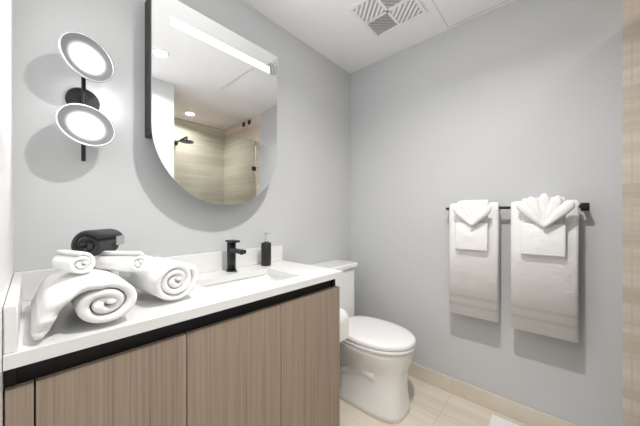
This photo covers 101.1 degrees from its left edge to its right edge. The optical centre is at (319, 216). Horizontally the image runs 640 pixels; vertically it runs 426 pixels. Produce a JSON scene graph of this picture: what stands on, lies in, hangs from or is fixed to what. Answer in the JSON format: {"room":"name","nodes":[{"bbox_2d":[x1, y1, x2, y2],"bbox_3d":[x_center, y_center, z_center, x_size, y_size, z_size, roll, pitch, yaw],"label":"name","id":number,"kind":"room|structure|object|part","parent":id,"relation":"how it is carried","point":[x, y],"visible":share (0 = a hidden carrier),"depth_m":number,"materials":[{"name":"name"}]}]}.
{"room":"bathroom","nodes":[
{"label":"bathroom","id":0,"kind":"room"},
{"bbox_2d":[13,0,349,273],"bbox_3d":[-0.832,-0.040,1.196,0.100,2.440,3.150,0,0,42],"label":"wall","id":1,"kind":"structure","parent":0,"point":[123,182],"depth_m":1.16,"materials":[{"name":"grey paint"}]},
{"bbox_2d":[55,31,114,160],"bbox_3d":[-0.871,-0.432,0.979,0.131,0.454,0.166,0,0,42],"label":"wall sconce","id":2,"kind":"object","parent":1,"relation":"attached to","point":[82,119],"visible":1,"depth_m":0.97,"materials":[{"name":"black"}]},
{"bbox_3d":[-0.897,-0.412,1.000,0.066,0.415,0.100,0,0,42],"label":"stem","id":3,"kind":"part","parent":2,"relation":"part of","materials":[{"name":"black metal"}]},
{"bbox_3d":[-0.858,-0.326,0.964,0.040,0.168,0.168,-20,-11,33],"label":"dish","id":4,"kind":"part","parent":2,"relation":"part of","materials":[{"name":"grey glass"}]},
{"bbox_3d":[-0.858,-0.574,0.964,0.040,0.168,0.168,-7,-3,24],"label":"dish","id":5,"kind":"part","parent":2,"relation":"part of","materials":[{"name":"grey glass"}]},
{"bbox_2d":[13,245,282,302],"bbox_3d":[-0.641,0.240,1.311,0.020,0.100,1.154,0,0,42],"label":"backsplash","id":6,"kind":"structure","parent":1,"relation":"attached to","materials":[{"name":"white stone"}]},
{"bbox_2d":[145,0,276,204],"bbox_3d":[-0.520,-0.505,1.372,0.119,0.900,0.654,0,0,42],"label":"mirror cabinet","id":7,"kind":"object","parent":1,"relation":"attached to","point":[210,108],"visible":1,"depth_m":1.27,"materials":[{"name":"black"}]},
{"bbox_2d":[242,0,513,73],"bbox_3d":[0.130,-1.290,0.321,2.700,0.060,3.350,0,0,42],"label":"ceiling","id":8,"kind":"structure","parent":0,"point":[338,33],"depth_m":1.74,"materials":[{"name":"paint"}]},
{"bbox_2d":[348,0,426,38],"bbox_3d":[0.413,-1.253,1.605,0.350,0.014,0.350,0,0,42],"label":"ceiling vent","id":9,"kind":"object","parent":8,"relation":"in","point":[377,19],"visible":1,"depth_m":1.62,"materials":[{"name":"white"}]},
{"bbox_2d":[432,0,507,27],"bbox_3d":[0.873,-1.259,1.331,0.600,0.001,0.605,0,0,42],"label":"ceiling hatch","id":10,"kind":"object","parent":8,"relation":"attached to","point":[465,19],"visible":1,"depth_m":1.63,"materials":[{"name":"grey paint"}]},
{"bbox_2d":[340,375,528,425],"bbox_3d":[0.130,1.210,0.321,2.700,0.060,3.350,0,0,42],"label":"floor","id":11,"kind":"structure","parent":0,"point":[431,405],"depth_m":1.58,"materials":[{"name":"tile"}]},
{"bbox_2d":[0,0,12,425],"bbox_3d":[-0.814,-0.040,0.606,0.720,2.440,0.120,0,0,42],"label":"wall","id":12,"kind":"structure","parent":11,"relation":"on","point":[6,141],"depth_m":0.62,"materials":[{"name":"white paint"}]},
{"bbox_2d":[3,245,342,425],"bbox_3d":[-0.457,0.685,1.143,0.519,0.990,1.154,0,0,42],"label":"bathroom vanity","id":13,"kind":"object","parent":11,"relation":"on","point":[251,341],"visible":0.98,"depth_m":0.88,"materials":[{"name":"brown wood"}]},
{"bbox_3d":[-0.661,0.746,0.579,0.018,0.748,0.042,0,0,42],"label":"door","id":14,"kind":"part","parent":13,"relation":"part of","materials":[{"name":"brown wood"}]},
{"bbox_3d":[-0.536,0.746,0.717,0.018,0.748,0.323,0,0,42],"label":"door","id":15,"kind":"part","parent":13,"relation":"part of","materials":[{"name":"brown wood"}]},
{"bbox_2d":[31,229,197,339],"bbox_3d":[-0.643,0.162,0.857,0.396,0.237,0.403,0,0,42],"label":"towel stack","id":16,"kind":"object","parent":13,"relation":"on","point":[88,285],"visible":1,"depth_m":0.75,"materials":[{"name":"white fabric"}]},
{"bbox_3d":[-0.299,0.746,0.978,0.018,0.748,0.377,0,0,42],"label":"door","id":17,"kind":"part","parent":13,"relation":"part of","materials":[{"name":"brown wood"}]},
{"bbox_2d":[225,240,245,271],"bbox_3d":[-0.436,0.208,1.363,0.145,0.163,0.054,0,0,42],"label":"faucet","id":18,"kind":"object","parent":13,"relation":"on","point":[232,250],"visible":1,"depth_m":1.37,"materials":[{"name":"black metal"}]},
{"bbox_2d":[261,232,270,265],"bbox_3d":[-0.313,0.192,1.549,0.069,0.194,0.058,0,0,42],"label":"soap dispenser","id":19,"kind":"object","parent":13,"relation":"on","point":[265,252],"visible":1,"depth_m":1.53,"materials":[{"name":"black plastic"}]},
{"bbox_3d":[-0.042,0.746,1.260,0.018,0.748,0.380,0,0,42],"label":"door","id":20,"kind":"part","parent":13,"relation":"part of","materials":[{"name":"brown wood"}]},
{"bbox_2d":[340,308,348,341],"bbox_3d":[0.090,0.625,1.522,0.110,0.155,0.146,0,0,42],"label":"toilet paper roll","id":21,"kind":"object","parent":13,"relation":"attached to","point":[344,326],"visible":0.31,"depth_m":1.50,"materials":[{"name":"white paper"}]},
{"bbox_2d":[311,259,415,423],"bbox_3d":[0.268,0.767,1.770,0.742,0.825,0.420,0,0,42],"label":"toilet","id":22,"kind":"object","parent":11,"relation":"on","point":[376,355],"visible":0.58,"depth_m":1.57,"materials":[{"name":"white ceramic"}]},
{"bbox_3d":[0.338,0.753,1.707,0.553,0.059,0.382,0,0,42],"label":"seat","id":23,"kind":"part","parent":22,"relation":"part of","materials":[{"name":"white"}]},
{"bbox_2d":[488,414,518,425],"bbox_3d":[0.989,1.172,1.165,0.485,0.013,0.615,0,0,42],"label":"bath mat","id":24,"kind":"object","parent":11,"relation":"on","point":[495,420],"visible":0.95,"depth_m":1.49,"materials":[{"name":"white fabric"}]},
{"bbox_2d":[350,0,621,425],"bbox_3d":[0.851,-0.040,1.862,1.692,2.440,0.100,0,0,42],"label":"wall","id":25,"kind":"structure","parent":0,"point":[507,104],"depth_m":1.58,"materials":[{"name":"grey paint"}]},
{"bbox_2d":[408,362,576,425],"bbox_3d":[0.855,1.130,1.783,1.580,0.100,0.012,0,0,42],"label":"baseboard","id":26,"kind":"structure","parent":25,"relation":"attached to","point":[524,414],"depth_m":1.62,"materials":[{"name":"tile"}]},
{"bbox_2d":[446,193,589,342],"bbox_3d":[1.053,0.250,1.483,0.662,0.730,0.188,0,0,42],"label":"towel rail","id":27,"kind":"object","parent":25,"relation":"attached to","point":[545,264],"visible":1,"depth_m":1.41,"materials":[{"name":"black"}]},
{"bbox_2d":[622,0,639,425],"bbox_3d":[1.849,-0.040,0.954,1.008,2.440,0.100,0,0,42],"label":"tiled wall","id":28,"kind":"structure","parent":0,"point":[630,212],"depth_m":1.24,"materials":[{"name":"beige tile"}]}
]}

